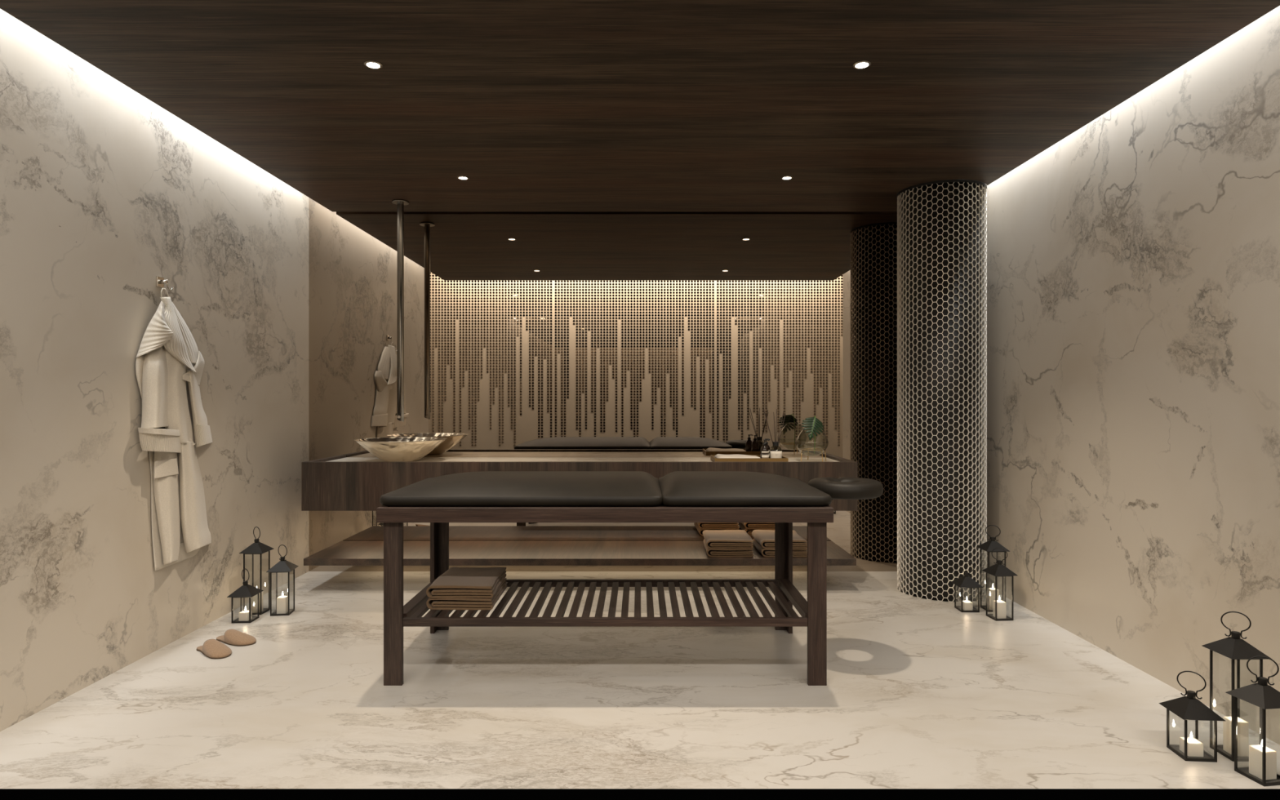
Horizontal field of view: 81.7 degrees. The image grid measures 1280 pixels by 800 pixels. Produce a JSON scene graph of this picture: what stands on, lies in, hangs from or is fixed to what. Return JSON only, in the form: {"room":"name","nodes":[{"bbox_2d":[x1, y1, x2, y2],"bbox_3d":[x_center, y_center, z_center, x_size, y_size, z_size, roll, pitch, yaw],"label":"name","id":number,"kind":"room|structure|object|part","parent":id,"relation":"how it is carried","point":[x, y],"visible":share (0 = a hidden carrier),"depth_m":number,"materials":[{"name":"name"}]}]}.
{"room":"spa massage room","nodes":[
{"label":"spa massage room","id":0,"kind":"room"},
{"bbox_2d":[0,8,308,731],"bbox_3d":[-2.498,-0.414,3.926,0.120,3.360,3.107,0,0,0],"label":"wall","id":1,"kind":"structure","parent":0,"point":[105,192],"depth_m":3.46,"materials":[{"name":"stone"}]},
{"bbox_2d":[155,275,173,291],"bbox_3d":[-2.412,-0.589,3.763,0.050,0.069,0.066,0,0,0],"label":"robe hook","id":2,"kind":"object","parent":1,"relation":"attached to","point":[160,282],"visible":1,"depth_m":3.75,"materials":[{"name":"silver metal"}]},
{"bbox_3d":[-2.432,-0.597,3.756,0.010,0.052,0.052,0,0,0],"label":"plate","id":3,"kind":"part","parent":2,"relation":"part of","materials":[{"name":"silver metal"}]},
{"bbox_3d":[-2.413,-0.597,3.756,0.030,0.020,0.020,0,0,0],"label":"post","id":4,"kind":"part","parent":2,"relation":"part of","materials":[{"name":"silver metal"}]},
{"bbox_3d":[-2.394,-0.582,3.776,0.010,0.056,0.041,0,0,18],"label":"hook arm","id":5,"kind":"part","parent":2,"relation":"part of","materials":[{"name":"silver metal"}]},
{"bbox_2d":[135,288,212,570],"bbox_3d":[-2.365,0.149,3.867,0.141,1.422,0.701,0,0,0],"label":"bathrobe","id":6,"kind":"object","parent":1,"relation":"attached to","point":[168,348],"visible":1,"depth_m":3.75,"materials":[{"name":"beige fabric"}]},
{"bbox_3d":[-2.390,0.524,3.777,0.079,0.632,0.221,0,0,0],"label":"skirt panel","id":7,"kind":"part","parent":6,"relation":"part of","materials":[{"name":"beige fabric"}]},
{"bbox_3d":[-2.426,0.541,3.821,0.020,0.638,0.304,0,0,0],"label":"panel","id":8,"kind":"part","parent":6,"relation":"part of","materials":[{"name":"beige fabric"}]},
{"bbox_3d":[-2.384,0.510,4.001,0.091,0.610,0.373,0,0,-5],"label":"skirt panel","id":9,"kind":"part","parent":6,"relation":"part of","materials":[{"name":"beige fabric"}]},
{"bbox_2d":[0,0,1279,211],"bbox_3d":[-0.007,-1.427,3.899,4.487,0.100,3.052,0,0,0],"label":"ceiling","id":10,"kind":"structure","parent":0,"point":[544,105],"depth_m":3.20,"materials":[{"name":"brown wood"}]},
{"bbox_2d":[364,60,382,69],"bbox_3d":[-1.092,-1.374,3.037,0.072,0.006,0.072,0,0,0],"label":"recessed light","id":11,"kind":"object","parent":10,"relation":"in","point":[370,64],"visible":1,"depth_m":3.03,"materials":[{"name":"white"}]},
{"bbox_2d":[391,199,408,422],"bbox_3d":[-1.657,-0.612,5.136,0.116,1.529,0.116,0,0,0],"label":"spout","id":12,"kind":"object","parent":10,"relation":"hanging from","point":[401,203],"visible":1,"depth_m":5.12,"materials":[{"name":"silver metal"}]},
{"bbox_2d":[457,175,469,179],"bbox_3d":[-1.092,-1.374,4.584,0.072,0.006,0.072,0,0,0],"label":"recessed light","id":13,"kind":"object","parent":10,"relation":"in","point":[460,177],"visible":1,"depth_m":4.57,"materials":[{"name":"white"}]},
{"bbox_2d":[781,175,792,179],"bbox_3d":[0.913,-1.374,4.584,0.072,0.006,0.072,0,0,0],"label":"recessed light","id":14,"kind":"object","parent":10,"relation":"in","point":[785,177],"visible":1,"depth_m":4.57,"materials":[{"name":"white"}]},
{"bbox_2d":[853,60,871,69],"bbox_3d":[0.913,-1.374,3.037,0.072,0.006,0.072,0,0,0],"label":"recessed light","id":15,"kind":"object","parent":10,"relation":"in","point":[859,64],"visible":1,"depth_m":3.03,"materials":[{"name":"white"}]},
{"bbox_2d":[0,571,1279,799],"bbox_3d":[-0.045,1.296,2.640,7.185,0.060,5.920,0,0,0],"label":"floor","id":16,"kind":"structure","parent":0,"point":[918,693],"depth_m":2.98,"materials":[{"name":"stone"}]},
{"bbox_2d":[196,638,231,658],"bbox_3d":[-2.132,1.236,3.707,0.255,0.058,0.104,0,0,36],"label":"slipper","id":17,"kind":"object","parent":16,"relation":"on","point":[212,648],"visible":1,"depth_m":3.66,"materials":[{"name":"beige fabric"}]},
{"bbox_2d":[216,628,256,646],"bbox_3d":[-2.117,1.236,3.877,0.255,0.058,0.104,0,0,24],"label":"slipper","id":18,"kind":"object","parent":16,"relation":"on","point":[232,637],"visible":1,"depth_m":3.84,"materials":[{"name":"beige fabric"}]},
{"bbox_2d":[226,568,263,622],"bbox_3d":[-2.260,1.117,4.248,0.140,0.297,0.140,0,0,-2],"label":"lantern","id":19,"kind":"object","parent":16,"relation":"on","point":[246,590],"visible":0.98,"depth_m":4.21,"materials":[{"name":"black metal"}]},
{"bbox_2d":[239,606,252,621],"bbox_3d":[-2.260,1.222,4.248,0.052,0.080,0.052,0,0,-2],"label":"candle","id":20,"kind":"object","parent":19,"relation":"in","point":[244,615],"visible":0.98,"depth_m":4.22,"materials":[{"name":"wax"}]},
{"bbox_3d":[-2.260,1.015,4.248,0.085,0.094,0.004,0,0,36],"label":"handle","id":21,"kind":"part","parent":19,"relation":"part of","materials":[{"name":"black metal"}]},
{"bbox_3d":[-2.260,1.188,4.248,0.105,0.149,0.105,0,0,-2],"label":"frame","id":22,"kind":"part","parent":19,"relation":"part of","materials":[{"name":"black metal"}]},
{"bbox_3d":[-2.260,1.264,4.248,0.105,0.004,0.105,0,0,-2],"label":"plate","id":23,"kind":"part","parent":19,"relation":"part of","materials":[{"name":"black metal"}]},
{"bbox_2d":[239,526,273,614],"bbox_3d":[-2.279,1.011,4.410,0.140,0.510,0.140,0,0,0],"label":"lantern","id":24,"kind":"object","parent":16,"relation":"on","point":[256,548],"visible":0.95,"depth_m":4.38,"materials":[{"name":"black metal"}]},
{"bbox_2d":[250,586,262,613],"bbox_3d":[-2.279,1.185,4.410,0.052,0.154,0.052,0,0,0],"label":"candle","id":25,"kind":"object","parent":24,"relation":"in","point":[254,600],"visible":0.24,"depth_m":4.38,"materials":[{"name":"wax"}]},
{"bbox_3d":[-2.279,0.803,4.410,0.085,0.094,0.004,0,0,38],"label":"handle","id":26,"kind":"part","parent":24,"relation":"part of","materials":[{"name":"black metal"}]},
{"bbox_3d":[-2.279,1.081,4.410,0.105,0.361,0.105,0,0,0],"label":"frame","id":27,"kind":"part","parent":24,"relation":"part of","materials":[{"name":"black metal"}]},
{"bbox_2d":[266,544,298,616],"bbox_3d":[-2.116,1.062,4.391,0.140,0.406,0.140,0,0,-8],"label":"lantern","id":28,"kind":"object","parent":16,"relation":"on","point":[282,566],"visible":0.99,"depth_m":4.35,"materials":[{"name":"black metal"}]},
{"bbox_2d":[276,591,288,613],"bbox_3d":[-2.116,1.199,4.391,0.052,0.127,0.052,0,0,-8],"label":"candle","id":29,"kind":"object","parent":28,"relation":"in","point":[282,601],"visible":0.91,"depth_m":4.37,"materials":[{"name":"wax"}]},
{"bbox_3d":[-2.116,1.133,4.391,0.105,0.258,0.105,0,0,-8],"label":"frame","id":30,"kind":"part","parent":28,"relation":"part of","materials":[{"name":"black metal"}]},
{"bbox_3d":[-2.116,1.264,4.391,0.105,0.004,0.105,0,0,-8],"label":"plate","id":31,"kind":"part","parent":28,"relation":"part of","materials":[{"name":"black metal"}]},
{"bbox_3d":[-2.116,0.906,4.391,0.085,0.094,0.004,0,0,30],"label":"handle","id":32,"kind":"part","parent":28,"relation":"part of","materials":[{"name":"black metal"}]},
{"bbox_2d":[376,471,883,685],"bbox_3d":[0.020,0.816,3.684,2.370,0.899,0.871,0,0,0],"label":"massage table","id":33,"kind":"object","parent":16,"relation":"on","point":[484,496],"visible":0.96,"depth_m":3.29,"materials":[{"name":"black leather"}]},
{"bbox_3d":[-1.092,0.902,3.319,0.082,0.726,0.082,0,0,0],"label":"leg","id":34,"kind":"part","parent":33,"relation":"part of","materials":[{"name":"brown wood"}]},
{"bbox_3d":[-1.084,0.988,3.684,0.055,0.036,0.648,0,0,0],"label":"shelf rail","id":35,"kind":"part","parent":33,"relation":"part of","materials":[{"name":"brown wood"}]},
{"bbox_3d":[-1.092,0.902,4.049,0.082,0.726,0.082,0,0,0],"label":"leg","id":36,"kind":"part","parent":33,"relation":"part of","materials":[{"name":"brown wood"}]},
{"bbox_2d":[426,577,506,609],"bbox_3d":[-0.837,0.945,3.629,0.317,0.054,0.406,0,0,0],"label":"folded towel","id":37,"kind":"object","parent":33,"relation":"on","point":[449,603],"visible":0.38,"depth_m":3.43,"materials":[{"name":"brown fabric"}]},
{"bbox_2d":[426,567,506,598],"bbox_3d":[-0.837,0.891,3.629,0.318,0.054,0.406,0,0,0],"label":"folded towel","id":38,"kind":"object","parent":37,"relation":"on","point":[455,582],"visible":1,"depth_m":3.51,"materials":[{"name":"beige fabric"}]},
{"bbox_2d":[379,471,662,506],"bbox_3d":[-0.529,0.420,3.684,1.272,0.107,0.814,0,0,0],"label":"cushion","id":39,"kind":"object","parent":33,"relation":"on","point":[484,488],"depth_m":3.35,"materials":[{"name":"leather"}]},
{"bbox_3d":[-0.151,0.507,3.684,2.012,0.065,0.871,0,0,0],"label":"frame","id":40,"kind":"part","parent":33,"relation":"part of","materials":[{"name":"brown wood"}]},
{"bbox_3d":[-0.152,0.988,3.296,1.799,0.036,0.024,0,0,0],"label":"shelf rail","id":41,"kind":"part","parent":33,"relation":"part of","materials":[{"name":"brown wood"}]},
{"bbox_3d":[-0.152,0.988,3.991,1.799,0.036,0.024,0,0,0],"label":"shelf rail","id":42,"kind":"part","parent":33,"relation":"part of","materials":[{"name":"brown wood"}]},
{"bbox_2d":[657,471,831,506],"bbox_3d":[0.480,0.420,3.684,0.766,0.107,0.814,0,0,0],"label":"cushion","id":43,"kind":"object","parent":33,"relation":"on","point":[677,488],"depth_m":3.35,"materials":[{"name":"leather"}]},
{"bbox_3d":[0.788,0.902,4.049,0.082,0.726,0.082,0,0,0],"label":"leg","id":44,"kind":"part","parent":33,"relation":"part of","materials":[{"name":"brown wood"}]},
{"bbox_3d":[0.780,0.988,3.684,0.055,0.036,0.648,0,0,0],"label":"shelf rail","id":45,"kind":"part","parent":33,"relation":"part of","materials":[{"name":"brown wood"}]},
{"bbox_3d":[0.788,0.902,3.319,0.082,0.726,0.082,0,0,0],"label":"leg","id":46,"kind":"part","parent":33,"relation":"part of","materials":[{"name":"brown wood"}]},
{"bbox_2d":[896,179,986,602],"bbox_3d":[1.998,-0.081,4.907,0.554,2.692,0.554,0,0,6],"label":"column","id":47,"kind":"structure","parent":16,"relation":"on","point":[942,224],"depth_m":4.68,"materials":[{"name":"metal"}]},
{"bbox_2d":[950,560,983,612],"bbox_3d":[1.971,1.117,4.460,0.140,0.297,0.140,0,0,1],"label":"lantern","id":48,"kind":"object","parent":16,"relation":"on","point":[965,581],"visible":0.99,"depth_m":4.42,"materials":[{"name":"black metal"}]},
{"bbox_3d":[1.971,1.015,4.460,0.085,0.094,0.004,0,0,39],"label":"handle","id":49,"kind":"part","parent":48,"relation":"part of","materials":[{"name":"black metal"}]},
{"bbox_3d":[1.971,1.188,4.460,0.105,0.149,0.105,0,0,1],"label":"frame","id":50,"kind":"part","parent":48,"relation":"part of","materials":[{"name":"black metal"}]},
{"bbox_3d":[1.972,1.264,4.460,0.105,0.004,0.105,0,0,1],"label":"plate","id":51,"kind":"part","parent":48,"relation":"part of","materials":[{"name":"black metal"}]},
{"bbox_2d":[962,596,973,610],"bbox_3d":[1.971,1.222,4.460,0.052,0.080,0.052,0,0,1],"label":"candle","id":52,"kind":"object","parent":48,"relation":"on","point":[966,605],"visible":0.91,"depth_m":4.43,"materials":[{"name":"white wax"}]},
{"bbox_2d":[976,524,1009,612],"bbox_3d":[2.133,1.011,4.469,0.140,0.510,0.140,0,0,0],"label":"lantern","id":53,"kind":"object","parent":16,"relation":"on","point":[989,545],"visible":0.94,"depth_m":4.43,"materials":[{"name":"black metal"}]},
{"bbox_3d":[2.133,0.803,4.469,0.085,0.094,0.004,0,0,38],"label":"handle","id":54,"kind":"part","parent":53,"relation":"part of","materials":[{"name":"black metal"}]},
{"bbox_3d":[2.133,1.081,4.469,0.105,0.361,0.105,0,0,0],"label":"frame","id":55,"kind":"part","parent":53,"relation":"part of","materials":[{"name":"black metal"}]},
{"bbox_2d":[989,583,999,609],"bbox_3d":[2.133,1.185,4.469,0.052,0.154,0.052,0,0,0],"label":"candle","id":56,"kind":"object","parent":53,"relation":"on","point":[992,590],"visible":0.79,"depth_m":4.44,"materials":[{"name":"white wax"}]},
{"bbox_2d":[982,547,1017,621],"bbox_3d":[2.088,1.062,4.294,0.140,0.406,0.140,0,0,-5],"label":"lantern","id":57,"kind":"object","parent":16,"relation":"on","point":[998,569],"visible":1,"depth_m":4.26,"materials":[{"name":"black metal"}]},
{"bbox_2d":[992,595,1006,618],"bbox_3d":[2.088,1.199,4.294,0.052,0.127,0.052,0,0,-5],"label":"candle","id":58,"kind":"object","parent":57,"relation":"on","point":[1001,605],"visible":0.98,"depth_m":4.27,"materials":[{"name":"white wax"}]},
{"bbox_3d":[2.088,0.906,4.294,0.085,0.094,0.004,0,0,33],"label":"handle","id":59,"kind":"part","parent":57,"relation":"part of","materials":[{"name":"black metal"}]},
{"bbox_3d":[2.088,1.133,4.294,0.105,0.258,0.105,0,0,-5],"label":"frame","id":60,"kind":"part","parent":57,"relation":"part of","materials":[{"name":"black metal"}]},
{"bbox_3d":[2.088,1.264,4.294,0.105,0.004,0.105,0,0,-5],"label":"plate","id":61,"kind":"part","parent":57,"relation":"part of","materials":[{"name":"black metal"}]},
{"bbox_2d":[1159,671,1225,762],"bbox_3d":[1.970,1.117,2.643,0.140,0.297,0.140,0,0,5],"label":"lantern","id":62,"kind":"object","parent":16,"relation":"on","point":[1187,708],"visible":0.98,"depth_m":2.62,"materials":[{"name":"black metal"}]},
{"bbox_2d":[1179,731,1203,756],"bbox_3d":[1.970,1.222,2.643,0.052,0.080,0.052,0,0,5],"label":"candle","id":63,"kind":"object","parent":62,"relation":"on","point":[1194,747],"visible":0.97,"depth_m":2.62,"materials":[{"name":"white wax"}]},
{"bbox_3d":[1.970,1.015,2.643,0.085,0.094,0.004,0,0,42],"label":"handle","id":64,"kind":"part","parent":62,"relation":"part of","materials":[{"name":"black metal"}]},
{"bbox_3d":[1.970,1.188,2.643,0.105,0.149,0.105,0,0,5],"label":"frame","id":65,"kind":"part","parent":62,"relation":"part of","materials":[{"name":"black metal"}]},
{"bbox_3d":[1.970,1.264,2.643,0.105,0.004,0.105,0,0,5],"label":"plate","id":66,"kind":"part","parent":62,"relation":"part of","materials":[{"name":"black metal"}]},
{"bbox_2d":[1202,611,1271,761],"bbox_3d":[2.129,1.011,2.644,0.140,0.510,0.140,0,0,0],"label":"lantern","id":67,"kind":"object","parent":16,"relation":"on","point":[1233,647],"visible":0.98,"depth_m":2.63,"materials":[{"name":"black metal"}]},
{"bbox_3d":[2.129,1.264,2.644,0.105,0.004,0.105,0,0,0],"label":"plate","id":68,"kind":"part","parent":67,"relation":"part of","materials":[{"name":"black metal"}]},
{"bbox_2d":[1222,716,1248,756],"bbox_3d":[2.129,1.185,2.644,0.052,0.154,0.052,0,0,0],"label":"candle","id":69,"kind":"object","parent":67,"relation":"on","point":[1242,726],"visible":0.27,"depth_m":2.62,"materials":[{"name":"white wax"}]},
{"bbox_3d":[2.129,0.803,2.644,0.085,0.094,0.004,0,0,38],"label":"handle","id":70,"kind":"part","parent":67,"relation":"part of","materials":[{"name":"black metal"}]},
{"bbox_3d":[2.129,1.081,2.644,0.105,0.361,0.105,0,0,0],"label":"frame","id":71,"kind":"part","parent":67,"relation":"part of","materials":[{"name":"black metal"}]},
{"bbox_2d":[1225,655,1279,786],"bbox_3d":[2.089,1.062,2.483,0.140,0.406,0.140,0,0,-8],"label":"lantern","id":72,"kind":"object","parent":16,"relation":"on","point":[1261,695],"visible":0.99,"depth_m":2.47,"materials":[{"name":"black metal"}]},
{"bbox_3d":[2.089,1.133,2.483,0.105,0.258,0.105,0,0,-8],"label":"frame","id":73,"kind":"part","parent":72,"relation":"part of","materials":[{"name":"black metal"}]},
{"bbox_3d":[2.089,1.264,2.483,0.105,0.004,0.105,0,0,-8],"label":"plate","id":74,"kind":"part","parent":72,"relation":"part of","materials":[{"name":"black metal"}]},
{"bbox_2d":[1248,741,1276,780],"bbox_3d":[2.089,1.199,2.483,0.052,0.127,0.052,0,0,-8],"label":"candle","id":75,"kind":"object","parent":72,"relation":"on","point":[1255,751],"visible":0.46,"depth_m":2.46,"materials":[{"name":"white wax"}]},
{"bbox_3d":[2.089,0.906,2.483,0.085,0.094,0.004,0,0,30],"label":"handle","id":76,"kind":"part","parent":72,"relation":"part of","materials":[{"name":"black metal"}]},
{"bbox_2d":[985,5,1279,744],"bbox_3d":[2.408,-0.414,3.926,0.120,3.360,3.107,0,0,0],"label":"wall","id":77,"kind":"structure","parent":0,"point":[1133,261],"depth_m":3.37,"materials":[{"name":"stone"}]},
{"bbox_3d":[-0.045,-0.414,5.540,5.025,3.360,0.120,0,0,0],"label":"wall","id":78,"kind":"structure","parent":0,"visible":0},
{"bbox_2d":[301,454,857,511],"bbox_3d":[-0.391,0.569,5.144,3.629,0.323,0.624,0,0,0],"label":"countertop","id":79,"kind":"structure","parent":78,"relation":"attached to","point":[340,482],"depth_m":4.83,"materials":[{"name":"brown wood"}]},
{"bbox_2d":[354,436,446,461],"bbox_3d":[-1.653,0.349,5.135,0.618,0.152,0.618,0,0,0],"label":"vessel sink","id":80,"kind":"object","parent":79,"relation":"in","point":[393,448],"visible":0.92,"depth_m":4.97,"materials":[{"name":"beige stone"}]},
{"bbox_2d":[710,454,788,461],"bbox_3d":[0.754,0.409,5.132,0.493,0.031,0.306,0,0,0],"label":"serving tray","id":81,"kind":"object","parent":79,"relation":"on","point":[713,458],"visible":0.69,"depth_m":4.98,"materials":[{"name":"brown wood"}]},
{"bbox_2d":[714,453,759,457],"bbox_3d":[0.675,0.397,5.132,0.289,0.037,0.274,0,0,0],"label":"hand towel","id":82,"kind":"object","parent":81,"relation":"on","point":[717,455],"visible":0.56,"depth_m":5.05,"materials":[{"name":"white fabric"}]},
{"bbox_2d":[760,439,769,457],"bbox_3d":[0.862,0.344,5.099,0.058,0.144,0.058,0,0,-11],"label":"pump bottle","id":83,"kind":"object","parent":81,"relation":"on","point":[764,449],"visible":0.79,"depth_m":5.08,"materials":[{"name":"glass"}]},
{"bbox_2d":[764,438,770,457],"bbox_3d":[0.891,0.344,5.208,0.058,0.144,0.058,0,0,11],"label":"pump bottle","id":84,"kind":"object","parent":81,"relation":"on","point":[767,446],"visible":0.25,"depth_m":5.19,"materials":[{"name":"plastic"}]},
{"bbox_2d":[763,408,786,457],"bbox_3d":[0.932,0.240,5.115,0.158,0.352,0.086,0,0,0],"label":"reed diffuser","id":85,"kind":"object","parent":81,"relation":"on","point":[775,454],"visible":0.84,"depth_m":5.10,"materials":[{"name":"clear glass"}]},
{"bbox_2d":[795,426,828,461],"bbox_3d":[1.193,0.302,5.132,0.226,0.242,0.226,0,0,0],"label":"vase","id":86,"kind":"object","parent":79,"relation":"on","point":[802,449],"visible":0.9,"depth_m":5.12,"materials":[{"name":"clear glass"}]},
{"bbox_2d":[801,415,823,453],"bbox_3d":[1.190,0.243,5.051,0.149,0.266,0.101,0,0,-40],"label":"monstera leaf","id":87,"kind":"object","parent":86,"relation":"in","point":[812,423],"visible":1,"depth_m":5.04,"materials":[{"name":"green plant"}]},
{"bbox_3d":[1.181,0.197,5.032,0.154,0.156,0.056,0,0,0],"label":"blade","id":88,"kind":"part","parent":87,"relation":"part of","materials":[{"name":"green plant"}]},
{"bbox_2d":[303,540,856,565],"bbox_3d":[-0.389,1.063,5.141,3.609,0.051,0.618,0,0,0],"label":"floating shelf","id":89,"kind":"object","parent":78,"relation":"attached to","point":[344,553],"visible":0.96,"depth_m":4.93,"materials":[{"name":"brown wood"}]},
{"bbox_2d":[703,538,753,556],"bbox_3d":[0.604,1.010,5.087,0.319,0.053,0.406,0,0,0],"label":"folded towel","id":90,"kind":"object","parent":89,"relation":"on","point":[710,552],"visible":0.44,"depth_m":4.89,"materials":[{"name":"beige fabric"}]},
{"bbox_2d":[702,529,752,548],"bbox_3d":[0.601,0.955,5.087,0.317,0.054,0.405,0,0,0],"label":"folded towel","id":91,"kind":"object","parent":90,"relation":"on","point":[714,539],"visible":1,"depth_m":4.95,"materials":[{"name":"beige fabric"}]},
{"bbox_2d":[752,538,807,556],"bbox_3d":[0.956,1.009,5.087,0.318,0.054,0.406,0,0,0],"label":"folded towel","id":92,"kind":"object","parent":89,"relation":"on","point":[765,552],"visible":0.44,"depth_m":4.89,"materials":[{"name":"beige fabric"}]},
{"bbox_2d":[751,529,807,548],"bbox_3d":[0.955,0.955,5.087,0.318,0.054,0.406,0,0,0],"label":"folded towel","id":93,"kind":"object","parent":92,"relation":"on","point":[766,538],"visible":0.71,"depth_m":4.96,"materials":[{"name":"beige fabric"}]},
{"bbox_2d":[308,197,897,571],"bbox_3d":[-0.045,-0.414,5.470,4.785,3.360,0.020,0,0,0],"label":"wall mirror","id":94,"kind":"object","parent":78,"relation":"attached to","point":[527,334],"visible":0.43,"depth_m":5.46,"materials":[{"name":"brown mirror"}]}
]}

